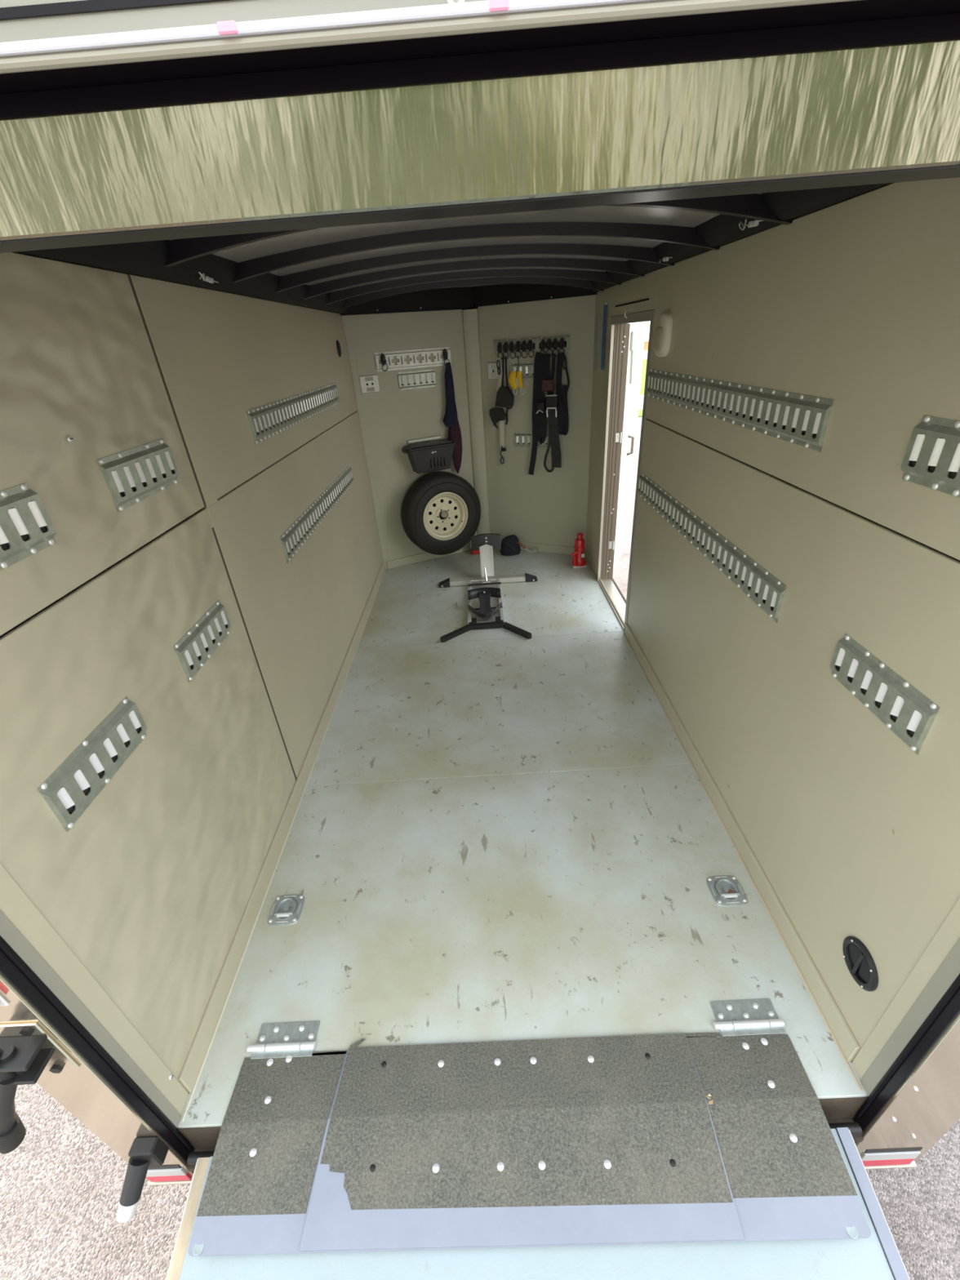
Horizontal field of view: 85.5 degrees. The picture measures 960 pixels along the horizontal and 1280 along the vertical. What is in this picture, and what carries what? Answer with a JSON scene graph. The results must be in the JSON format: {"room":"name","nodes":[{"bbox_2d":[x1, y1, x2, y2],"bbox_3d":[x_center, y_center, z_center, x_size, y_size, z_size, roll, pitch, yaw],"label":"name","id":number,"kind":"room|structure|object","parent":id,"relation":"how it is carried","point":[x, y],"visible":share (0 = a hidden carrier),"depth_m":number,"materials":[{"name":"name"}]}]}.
{"room":"cargo space","nodes":[
{"label":"cargo space","id":0,"kind":"room"},
{"bbox_2d":[0,252,382,1128],"bbox_3d":[-0.953,-0.463,2.584,0.145,2.300,3.935,-4,30,1],"label":"wall","id":1,"kind":"structure","parent":0,"point":[131,915],"depth_m":1.40,"materials":[{"name":"beige"}]},
{"bbox_2d":[0,994,8,1006],"bbox_3d":[-0.904,0.620,0.916,0.062,0.140,0.022,-4,30,1],"label":"marker lamp","id":2,"kind":"object","parent":1,"relation":"attached to","point":[3,1002],"visible":1,"depth_m":0.95,"materials":[{"name":"red"}]},
{"bbox_2d":[0,482,56,570],"bbox_3d":[-0.893,-0.184,0.935,0.013,0.125,0.305,-4,30,1],"label":"rail","id":3,"kind":"object","parent":1,"relation":"attached to","point":[27,528],"visible":1,"depth_m":1.01,"materials":[{"name":"grey metal"}]},
{"bbox_2d":[0,1022,79,1154],"bbox_3d":[-0.921,0.893,1.027,0.166,0.300,0.105,-4,30,1],"label":"jack","id":4,"kind":"object","parent":1,"relation":"attached to","point":[26,1050],"visible":1,"depth_m":1.00,"materials":[{"name":"black metal"}]},
{"bbox_2d":[66,435,73,441],"bbox_3d":[-0.906,-0.445,1.149,0.005,0.012,0.013,-4,30,1],"label":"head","id":5,"kind":"object","parent":1,"relation":"attached to","point":[69,438],"visible":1,"depth_m":1.15},
{"bbox_2d":[37,696,147,831],"bbox_3d":[-0.860,0.269,1.179,0.013,0.125,0.305,-4,30,1],"label":"rail","id":6,"kind":"object","parent":1,"relation":"attached to","point":[65,790],"visible":1,"depth_m":1.15,"materials":[{"name":"grey metal"}]},
{"bbox_2d":[0,935,195,1185],"bbox_3d":[-0.912,0.577,0.923,0.160,2.142,0.048,-4,30,1],"label":"trim","id":7,"kind":"structure","parent":1,"relation":"attached to","point":[100,1093],"depth_m":1.15,"materials":[{"name":"beige metal"}]},
{"bbox_2d":[97,438,179,511],"bbox_3d":[-0.901,-0.449,1.392,0.013,0.125,0.305,-4,30,1],"label":"rail","id":8,"kind":"object","parent":1,"relation":"attached to","point":[134,475],"visible":1,"depth_m":1.37,"materials":[{"name":"grey metal"}]},
{"bbox_2d":[116,1135,168,1222],"bbox_3d":[-0.835,1.314,1.267,0.066,0.138,0.139,8,32,21],"label":"holder","id":9,"kind":"object","parent":1,"relation":"attached to","point":[144,1152],"visible":1,"depth_m":1.26,"materials":[{"name":"black metal"}]},
{"bbox_2d":[173,600,231,682],"bbox_3d":[-0.868,-0.004,1.645,0.013,0.125,0.305,-4,30,1],"label":"rail","id":10,"kind":"object","parent":1,"relation":"attached to","point":[211,628],"visible":1,"depth_m":1.62,"materials":[{"name":"grey metal"}]},
{"bbox_2d":[177,561,385,1121],"bbox_3d":[-0.823,0.291,2.981,0.015,0.087,3.770,-4,30,1],"label":"baseboard","id":11,"kind":"structure","parent":1,"relation":"attached to","point":[190,1073],"depth_m":1.88,"materials":[{"name":"paint"}]},
{"bbox_2d":[247,382,339,444],"bbox_3d":[-0.925,-1.235,2.742,0.013,0.125,1.524,-4,30,1],"label":"rail","id":12,"kind":"object","parent":1,"relation":"attached to","point":[267,420],"visible":1,"depth_m":2.50,"materials":[{"name":"grey metal"}]},
{"bbox_2d":[280,465,353,563],"bbox_3d":[-0.892,-0.786,2.998,0.013,0.125,1.524,-4,30,1],"label":"rail","id":13,"kind":"object","parent":1,"relation":"attached to","point":[309,520],"visible":1,"depth_m":2.77,"materials":[{"name":"grey metal"}]},
{"bbox_2d":[336,340,341,356],"bbox_3d":[-0.957,-1.978,3.522,0.014,0.099,0.068,-4,30,1],"label":"air vent","id":14,"kind":"object","parent":1,"relation":"in","point":[338,346],"visible":1,"depth_m":3.51,"materials":[{"name":"black plastic"}]},
{"bbox_2d":[0,0,959,253],"bbox_3d":[0.009,-0.458,0.369,2.150,0.228,0.090,-4,30,1],"label":"trim","id":15,"kind":"structure","parent":1,"relation":"attached to","point":[122,121],"depth_m":0.40,"materials":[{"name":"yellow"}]},
{"bbox_2d":[178,1097,867,1171],"bbox_3d":[0.105,1.308,1.371,1.800,0.147,0.045,-4,30,1],"label":"trim","id":16,"kind":"structure","parent":1,"relation":"attached to","point":[842,1109],"depth_m":1.37,"materials":[{"name":"black metal"}]},
{"bbox_2d":[342,308,477,568],"bbox_3d":[-0.521,-1.629,4.350,1.173,2.180,0.093,-17,32,-21],"label":"wall","id":17,"kind":"structure","parent":0,"point":[389,417],"depth_m":4.15,"materials":[{"name":"beige"}]},
{"bbox_2d":[359,374,380,393],"bbox_3d":[-0.838,-1.943,3.940,0.148,0.120,0.014,-17,32,-21],"label":"anchor plate","id":18,"kind":"object","parent":17,"relation":"attached to","point":[368,384],"visible":1,"depth_m":3.94,"materials":[{"name":"beige"}]},
{"bbox_2d":[374,346,451,371],"bbox_3d":[-0.507,-2.167,4.002,0.610,0.126,0.016,-17,32,-20],"label":"rail","id":19,"kind":"object","parent":17,"relation":"attached to","point":[424,357],"visible":1,"depth_m":4.00,"materials":[{"name":"metal"}]},
{"bbox_2d":[380,352,387,371],"bbox_3d":[-0.722,-2.087,3.899,0.049,0.123,0.029,-17,32,-21],"label":"hook","id":20,"kind":"object","parent":19,"relation":"hanging from","point":[383,360],"visible":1,"depth_m":3.89,"materials":[{"name":"black metal"}]},
{"bbox_2d":[443,348,449,365],"bbox_3d":[-0.266,-2.221,4.079,0.049,0.123,0.029,-17,32,-21],"label":"hook","id":21,"kind":"object","parent":19,"relation":"hanging from","point":[445,352],"visible":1,"depth_m":4.07,"materials":[{"name":"black metal"}]},
{"bbox_2d":[443,362,462,473],"bbox_3d":[-0.234,-1.814,4.294,0.145,0.850,0.067,-17,32,-21],"label":"hanging cloth","id":22,"kind":"object","parent":21,"relation":"hanging from","point":[451,418],"visible":0.97,"depth_m":4.27,"materials":[{"name":"fabric"}]},
{"bbox_2d":[397,368,435,390],"bbox_3d":[-0.493,-2.045,4.076,0.305,0.125,0.014,-17,32,-21],"label":"rail","id":23,"kind":"object","parent":17,"relation":"attached to","point":[412,380],"visible":1,"depth_m":4.07,"materials":[{"name":"grey metal"}]},
{"bbox_2d":[407,435,440,443],"bbox_3d":[-0.462,-1.661,4.296,0.290,0.022,0.022,-17,32,-20],"label":"bar","id":24,"kind":"object","parent":17,"relation":"attached to","point":[434,437],"visible":1,"depth_m":4.29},
{"bbox_2d":[386,542,471,568],"bbox_3d":[-0.421,-0.792,4.796,0.913,0.075,0.011,-17,32,-21],"label":"baseboard","id":25,"kind":"structure","parent":17,"relation":"attached to","point":[422,557],"depth_m":4.73,"materials":[{"name":"paint"}]},
{"bbox_2d":[401,439,456,474],"bbox_3d":[-0.421,-1.519,4.304,0.432,0.224,0.167,-17,32,-21],"label":"box","id":26,"kind":"object","parent":17,"relation":"attached to","point":[437,455],"visible":1,"depth_m":4.26,"materials":[{"name":"black plastic"}]},
{"bbox_2d":[400,471,480,555],"bbox_3d":[-0.333,-1.098,4.526,0.702,0.702,0.214,-17,32,-21],"label":"wheel","id":27,"kind":"object","parent":17,"relation":"attached to","point":[441,510],"visible":1,"depth_m":4.45,"materials":[{"name":"black rubber"}]},
{"bbox_2d":[462,308,490,534],"bbox_3d":[-0.019,-1.722,4.496,0.135,1.930,0.072,-4,30,1],"label":"trim","id":28,"kind":"structure","parent":17,"relation":"attached to","point":[470,317],"depth_m":4.35,"materials":[{"name":"paint"}]},
{"bbox_2d":[15,181,907,315],"bbox_3d":[-0.030,-1.653,2.253,2.150,0.195,4.540,-4,30,1],"label":"ceiling","id":29,"kind":"structure","parent":0,"point":[473,261],"depth_m":1.83,"materials":[{"name":"grey metal"}]},
{"bbox_2d":[198,271,218,283],"bbox_3d":[-0.885,-1.189,1.686,0.018,0.045,0.161,-4,30,1],"label":"wire bundle","id":30,"kind":"object","parent":29,"relation":"attached to","point":[206,278],"visible":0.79,"depth_m":1.68,"materials":[{"name":"silver metal"}]},
{"bbox_2d":[658,256,672,262],"bbox_3d":[0.774,-1.612,2.176,0.019,0.043,0.162,-4,30,1],"label":"wire bundle","id":31,"kind":"object","parent":29,"relation":"attached to","point":[664,259],"visible":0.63,"depth_m":2.16,"materials":[{"name":"silver metal"}]},
{"bbox_2d":[738,219,763,230],"bbox_3d":[0.787,-1.218,1.502,0.018,0.039,0.161,-4,30,1],"label":"wire bundle","id":32,"kind":"object","parent":29,"relation":"attached to","point":[753,223],"visible":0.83,"depth_m":1.51,"materials":[{"name":"silver metal"}]},
{"bbox_2d":[177,548,867,1128],"bbox_3d":[0.070,0.193,3.217,2.060,0.100,4.270,-4,30,1],"label":"floor","id":33,"kind":"structure","parent":0,"point":[499,833],"depth_m":1.99,"materials":[{"name":"grey wood"}]},
{"bbox_2d":[246,1020,319,1058],"bbox_3d":[-0.573,1.163,1.514,0.192,0.020,0.090,-4,30,1],"label":"butt hinge","id":34,"kind":"object","parent":33,"relation":"on","point":[295,1039],"visible":1,"depth_m":1.51,"materials":[{"name":"metal"}]},
{"bbox_2d":[267,894,305,925],"bbox_3d":[-0.699,0.967,1.869,0.116,0.019,0.116,-4,30,1],"label":"ring","id":35,"kind":"object","parent":33,"relation":"on","point":[286,910],"visible":1,"depth_m":1.86,"materials":[{"name":"metal"}]},
{"bbox_2d":[468,539,479,554],"bbox_3d":[-0.045,-0.873,4.823,0.115,0.140,0.070,-4,30,1],"label":"block","id":36,"kind":"object","parent":33,"relation":"on","point":[476,552],"visible":0.38,"depth_m":4.81,"materials":[{"name":"red paint"}]},
{"bbox_2d":[438,533,537,642],"bbox_3d":[0.059,-0.441,3.875,0.803,0.335,1.216,-4,30,1],"label":"chock","id":37,"kind":"object","parent":33,"relation":"on","point":[485,605],"visible":1,"depth_m":3.91,"materials":[{"name":"silver metal"}]},
{"bbox_2d":[499,534,520,555],"bbox_3d":[0.276,-0.868,4.740,0.194,0.175,0.128,-4,30,1],"label":"bag","id":38,"kind":"object","parent":33,"relation":"on","point":[509,545],"visible":0.98,"depth_m":4.71,"materials":[{"name":"black fabric"}]},
{"bbox_2d":[517,541,539,552],"bbox_3d":[0.446,-0.847,4.723,0.213,0.127,0.047,-13,31,-14],"label":"chain","id":39,"kind":"object","parent":33,"relation":"on","point":[520,543],"visible":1,"depth_m":4.72,"materials":[{"name":"silver metal"}]},
{"bbox_2d":[187,1031,871,1256],"bbox_3d":[0.095,1.250,1.330,1.553,0.060,0.409,-4,30,1],"label":"flap","id":40,"kind":"object","parent":33,"relation":"on","point":[611,1140],"visible":1,"depth_m":1.29,"materials":[{"name":"silver metal"}]},
{"bbox_2d":[706,1093,713,1104],"bbox_3d":[0.575,1.183,1.343,0.054,0.008,0.023,5,32,16],"label":"dry leaf","id":41,"kind":"object","parent":40,"relation":"on","point":[710,1102],"visible":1,"depth_m":1.33,"materials":[{"name":"brown plant"}]},
{"bbox_2d":[570,532,586,568],"bbox_3d":[0.831,-0.759,4.371,0.144,0.286,0.127,-4,30,1],"label":"jack","id":42,"kind":"object","parent":33,"relation":"on","point":[578,561],"visible":1,"depth_m":4.34,"materials":[{"name":"red metal"}]},
{"bbox_2d":[706,875,747,906],"bbox_3d":[0.868,0.876,1.824,0.116,0.019,0.116,-4,30,1],"label":"ring","id":43,"kind":"object","parent":33,"relation":"on","point":[725,891],"visible":1,"depth_m":1.82,"materials":[{"name":"metal"}]},
{"bbox_2d":[709,998,786,1035],"bbox_3d":[0.760,1.078,1.489,0.192,0.020,0.090,-4,30,1],"label":"butt hinge","id":44,"kind":"object","parent":33,"relation":"on","point":[747,1016],"visible":1,"depth_m":1.49,"materials":[{"name":"metal"}]},
{"bbox_2d":[472,294,595,555],"bbox_3d":[0.505,-1.696,4.335,1.106,2.180,0.090,11,33,24],"label":"wall","id":45,"kind":"structure","parent":0,"point":[544,507],"depth_m":4.29,"materials":[{"name":"beige"}]},
{"bbox_2d":[487,362,499,379],"bbox_3d":[0.115,-2.172,4.190,0.120,0.125,0.014,10,33,24],"label":"anchor plate","id":46,"kind":"object","parent":45,"relation":"attached to","point":[492,374],"visible":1,"depth_m":4.19,"materials":[{"name":"silver metal"}]},
{"bbox_2d":[511,361,533,379],"bbox_3d":[0.395,-2.113,4.069,0.305,0.125,0.013,11,33,24],"label":"rail","id":47,"kind":"object","parent":45,"relation":"attached to","point":[526,368],"visible":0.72,"depth_m":4.08,"materials":[{"name":"grey metal"}]},
{"bbox_2d":[493,334,569,355],"bbox_3d":[0.385,-2.258,3.973,0.617,0.102,0.030,11,33,24],"label":"hook rail","id":48,"kind":"object","parent":45,"relation":"attached to","point":[535,342],"visible":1,"depth_m":3.97,"materials":[{"name":"silver metal"}]},
{"bbox_2d":[497,342,502,359],"bbox_3d":[0.160,-2.276,4.081,0.049,0.123,0.029,11,33,24],"label":"hook","id":49,"kind":"object","parent":48,"relation":"hanging from","point":[500,348],"visible":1,"depth_m":4.07,"materials":[{"name":"black metal"}]},
{"bbox_2d":[488,357,514,464],"bbox_3d":[0.188,-1.867,4.283,0.227,0.815,0.059,10,33,24],"label":"strap","id":50,"kind":"object","parent":49,"relation":"hanging from","point":[504,396],"visible":1,"depth_m":4.22,"materials":[{"name":"black fabric"}]},
{"bbox_2d":[502,341,508,359],"bbox_3d":[0.204,-2.268,4.061,0.050,0.124,0.029,11,33,24],"label":"hook","id":51,"kind":"object","parent":48,"relation":"hanging from","point":[505,344],"visible":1,"depth_m":4.05,"materials":[{"name":"black metal"}]},
{"bbox_2d":[502,355,508,424],"bbox_3d":[0.206,-2.007,4.194,0.059,0.503,0.018,11,33,24],"label":"strap loop","id":52,"kind":"object","parent":51,"relation":"hanging from","point":[507,410],"visible":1,"depth_m":4.14,"materials":[{"name":"black"}]},
{"bbox_2d":[509,341,515,359],"bbox_3d":[0.254,-2.258,4.039,0.054,0.123,0.029,14,35,28],"label":"hook","id":53,"kind":"object","parent":48,"relation":"hanging from","point":[511,344],"visible":1,"depth_m":4.03,"materials":[{"name":"black metal"}]},
{"bbox_2d":[515,340,520,358],"bbox_3d":[0.296,-2.251,4.020,0.050,0.124,0.029,11,33,24],"label":"hook","id":54,"kind":"object","parent":48,"relation":"hanging from","point":[517,343],"visible":1,"depth_m":4.01,"materials":[{"name":"black metal"}]},
{"bbox_2d":[508,355,524,395],"bbox_3d":[0.289,-2.093,4.106,0.134,0.279,0.033,11,33,24],"label":"gloves","id":55,"kind":"object","parent":54,"relation":"hanging from","point":[513,381],"visible":1,"depth_m":4.12,"materials":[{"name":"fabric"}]},
{"bbox_2d":[521,340,527,358],"bbox_3d":[0.344,-2.240,3.999,0.049,0.123,0.029,11,34,23],"label":"hook","id":56,"kind":"object","parent":48,"relation":"hanging from","point":[523,343],"visible":1,"depth_m":3.99,"materials":[{"name":"black metal"}]},
{"bbox_2d":[527,339,534,357],"bbox_3d":[0.392,-2.234,3.977,0.053,0.123,0.029,14,35,28],"label":"hook","id":57,"kind":"object","parent":48,"relation":"hanging from","point":[530,344],"visible":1,"depth_m":3.97,"materials":[{"name":"black metal"}]},
{"bbox_2d":[539,338,545,354],"bbox_3d":[0.476,-2.216,3.941,0.050,0.124,0.029,11,33,24],"label":"hook","id":58,"kind":"object","parent":48,"relation":"hanging from","point":[542,342],"visible":1,"depth_m":3.93,"materials":[{"name":"black metal"}]},
{"bbox_2d":[528,351,543,475],"bbox_3d":[0.446,-1.800,4.189,0.138,0.922,0.020,11,33,24],"label":"strap","id":59,"kind":"object","parent":58,"relation":"hanging from","point":[537,357],"visible":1,"depth_m":4.16,"materials":[{"name":"black fabric"}]},
{"bbox_2d":[536,354,546,443],"bbox_3d":[0.483,-1.883,4.084,0.087,0.644,0.058,11,33,24],"label":"strap","id":60,"kind":"object","parent":58,"relation":"hanging from","point":[541,430],"visible":0.99,"depth_m":4.11,"materials":[{"name":"black fabric"}]},
{"bbox_2d":[546,338,552,355],"bbox_3d":[0.525,-2.209,3.917,0.049,0.123,0.029,9,33,25],"label":"hook","id":61,"kind":"object","parent":48,"relation":"hanging from","point":[548,344],"visible":1,"depth_m":3.91,"materials":[{"name":"black metal"}]},
{"bbox_2d":[543,353,561,472],"bbox_3d":[0.566,-1.765,4.098,0.155,0.874,0.077,11,33,24],"label":"strap","id":62,"kind":"object","parent":61,"relation":"hanging from","point":[552,400],"visible":1,"depth_m":4.14,"materials":[{"name":"black fabric"}]},
{"bbox_2d":[552,337,558,356],"bbox_3d":[0.571,-2.198,3.899,0.051,0.123,0.029,11,33,24],"label":"hook","id":63,"kind":"object","parent":48,"relation":"hanging from","point":[555,341],"visible":1,"depth_m":3.89,"materials":[{"name":"black metal"}]},
{"bbox_2d":[541,353,555,391],"bbox_3d":[0.520,-2.037,3.957,0.098,0.256,0.063,11,33,24],"label":"strap","id":64,"kind":"object","parent":63,"relation":"hanging from","point":[547,384],"visible":1,"depth_m":3.97,"materials":[{"name":"black fabric"}]},
{"bbox_2d":[558,337,564,353],"bbox_3d":[0.612,-2.193,3.878,0.050,0.124,0.029,11,33,24],"label":"hook","id":65,"kind":"object","parent":48,"relation":"hanging from","point":[562,342],"visible":1,"depth_m":3.87,"materials":[{"name":"black metal"}]},
{"bbox_2d":[555,352,568,435],"bbox_3d":[0.637,-1.889,4.009,0.102,0.580,0.037,11,33,24],"label":"strap","id":66,"kind":"object","parent":65,"relation":"hanging from","point":[562,425],"visible":0.98,"depth_m":4.03,"materials":[{"name":"black fabric"}]},
{"bbox_2d":[562,351,569,391],"bbox_3d":[0.645,-2.002,3.942,0.068,0.327,0.023,10,33,24],"label":"strap","id":67,"kind":"object","parent":65,"relation":"hanging from","point":[564,356],"visible":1,"depth_m":3.91,"materials":[{"name":"black fabric"}]},
{"bbox_2d":[515,431,548,448],"bbox_3d":[0.435,-1.665,4.326,0.305,0.125,0.013,10,33,24],"label":"rail","id":68,"kind":"object","parent":45,"relation":"attached to","point":[522,439],"visible":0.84,"depth_m":4.34,"materials":[{"name":"grey metal"}]},
{"bbox_2d":[500,539,574,555],"bbox_3d":[0.522,-0.855,4.784,0.896,0.075,0.012,10,33,24],"label":"baseboard","id":69,"kind":"structure","parent":45,"relation":"attached to","point":[561,549],"depth_m":4.73,"materials":[{"name":"paint"}]},
{"bbox_2d":[585,177,959,1143],"bbox_3d":[1.012,-0.588,2.546,0.215,2.300,3.935,-4,30,1],"label":"wall","id":70,"kind":"structure","parent":0,"point":[854,303],"depth_m":1.38,"materials":[{"name":"beige"}]},
{"bbox_2d":[600,302,607,369],"bbox_3d":[0.828,-2.019,3.461,0.017,0.385,0.060,-4,30,1],"label":"strap","id":71,"kind":"object","parent":70,"relation":"hanging from","point":[604,304],"visible":1,"depth_m":3.45,"materials":[{"name":"blue"}]},
{"bbox_2d":[597,309,655,631],"bbox_3d":[1.008,-1.231,3.652,0.274,1.800,1.629,2,31,11],"label":"door","id":72,"kind":"structure","parent":70,"relation":"in","point":[627,340],"depth_m":3.69,"materials":[{"name":"beige"}]},
{"bbox_2d":[624,306,630,318],"bbox_3d":[0.823,-1.831,2.905,0.030,0.056,0.024,-4,30,1],"label":"coat hook","id":73,"kind":"object","parent":70,"relation":"attached to","point":[628,309],"visible":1,"depth_m":2.90,"materials":[{"name":"silver metal"}]},
{"bbox_2d":[615,297,648,306],"bbox_3d":[0.834,-1.865,2.873,0.005,0.008,0.680,-4,30,1],"label":"trim","id":74,"kind":"structure","parent":70,"relation":"attached to","point":[647,299],"depth_m":2.82,"materials":[{"name":"black plastic"}]},
{"bbox_2d":[653,312,672,356],"bbox_3d":[0.837,-1.406,2.394,0.037,0.176,0.170,-4,30,1],"label":"dome light","id":75,"kind":"object","parent":70,"relation":"attached to","point":[664,324],"visible":1,"depth_m":2.35,"materials":[{"name":"beige plastic"}]},
{"bbox_2d":[637,472,786,622],"bbox_3d":[0.904,-0.490,2.243,0.013,0.125,1.524,-4,30,1],"label":"rail","id":76,"kind":"object","parent":70,"relation":"attached to","point":[755,581],"visible":1,"depth_m":1.96,"materials":[{"name":"grey metal"}]},
{"bbox_2d":[646,368,833,452],"bbox_3d":[0.871,-0.929,1.987,0.013,0.125,1.524,-4,30,1],"label":"rail","id":77,"kind":"object","parent":70,"relation":"attached to","point":[801,420],"visible":1,"depth_m":1.67,"materials":[{"name":"grey metal"}]},
{"bbox_2d":[623,623,862,1090],"bbox_3d":[0.968,0.527,2.352,0.017,0.082,2.390,-4,30,1],"label":"baseboard","id":78,"kind":"structure","parent":70,"relation":"attached to","point":[839,1029],"depth_m":1.78,"materials":[{"name":"paint"}]},
{"bbox_2d":[842,936,878,991],"bbox_3d":[0.970,0.828,1.329,0.014,0.120,0.120,-4,30,1],"label":"air vent","id":79,"kind":"object","parent":70,"relation":"in","point":[860,962],"visible":1,"depth_m":1.32,"materials":[{"name":"black plastic"}]},
{"bbox_2d":[829,633,940,754],"bbox_3d":[0.922,0.114,1.208,0.013,0.125,0.305,-4,30,1],"label":"rail","id":80,"kind":"object","parent":70,"relation":"attached to","point":[910,711],"visible":1,"depth_m":1.18,"materials":[{"name":"grey metal"}]},
{"bbox_2d":[852,973,959,1169],"bbox_3d":[1.048,0.506,0.917,0.220,2.265,0.048,-4,30,1],"label":"trim","id":81,"kind":"structure","parent":70,"relation":"attached to","point":[916,1102],"depth_m":1.25,"materials":[{"name":"beige"}]},
{"bbox_2d":[900,414,959,497],"bbox_3d":[0.889,-0.319,0.938,0.013,0.125,0.305,-4,30,1],"label":"rail","id":82,"kind":"object","parent":70,"relation":"attached to","point":[931,459],"visible":1,"depth_m":1.01,"materials":[{"name":"grey metal"}]},
{"label":"outside","id":83,"kind":"structure","parent":0,"visible":0},
{"bbox_2d":[644,340,648,351],"bbox_3d":[18.264,-29.342,51.517,18.100,0.850,0.400,-4,30,1],"label":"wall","id":84,"kind":"structure","parent":83,"point":[646,343],"depth_m":51.41,"materials":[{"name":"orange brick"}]},
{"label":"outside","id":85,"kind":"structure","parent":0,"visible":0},
{"bbox_2d":[0,417,959,1279],"bbox_3d":[-0.765,1.732,1.627,80.000,0.150,80.000,-4,30,1],"label":"ground","id":86,"kind":"structure","parent":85,"point":[61,1187],"depth_m":1.53,"materials":[{"name":"grey gravel"}]},
{"bbox_2d":[165,1122,910,1279],"bbox_3d":[0.130,1.925,0.639,1.740,0.435,1.870,-4,30,1],"label":"door","id":87,"kind":"structure","parent":86,"relation":"on","point":[877,1256],"depth_m":1.18,"materials":[{"name":"paint"}]},
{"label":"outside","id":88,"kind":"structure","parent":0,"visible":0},
{"bbox_2d":[640,359,647,395],"bbox_3d":[-0.793,0.905,2.881,90.000,0.020,83.000,-4,30,1],"label":"lawn","id":89,"kind":"structure","parent":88,"point":[644,362],"depth_m":25.45,"materials":[{"name":"green plant"}]},
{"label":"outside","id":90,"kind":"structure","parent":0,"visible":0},
{"bbox_2d":[639,351,647,409],"bbox_3d":[30.342,-19.007,33.098,56.500,0.020,41.700,-4,30,1],"label":"pavement","id":91,"kind":"structure","parent":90,"point":[645,353],"depth_m":18.11,"materials":[{"name":"white concrete"}]},
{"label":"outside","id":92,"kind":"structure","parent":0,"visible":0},
{"bbox_2d":[638,408,642,417],"bbox_3d":[5.775,-6.635,14.984,4.400,0.025,1.300,-4,30,1],"label":"verge","id":93,"kind":"structure","parent":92,"point":[640,411],"depth_m":14.85,"materials":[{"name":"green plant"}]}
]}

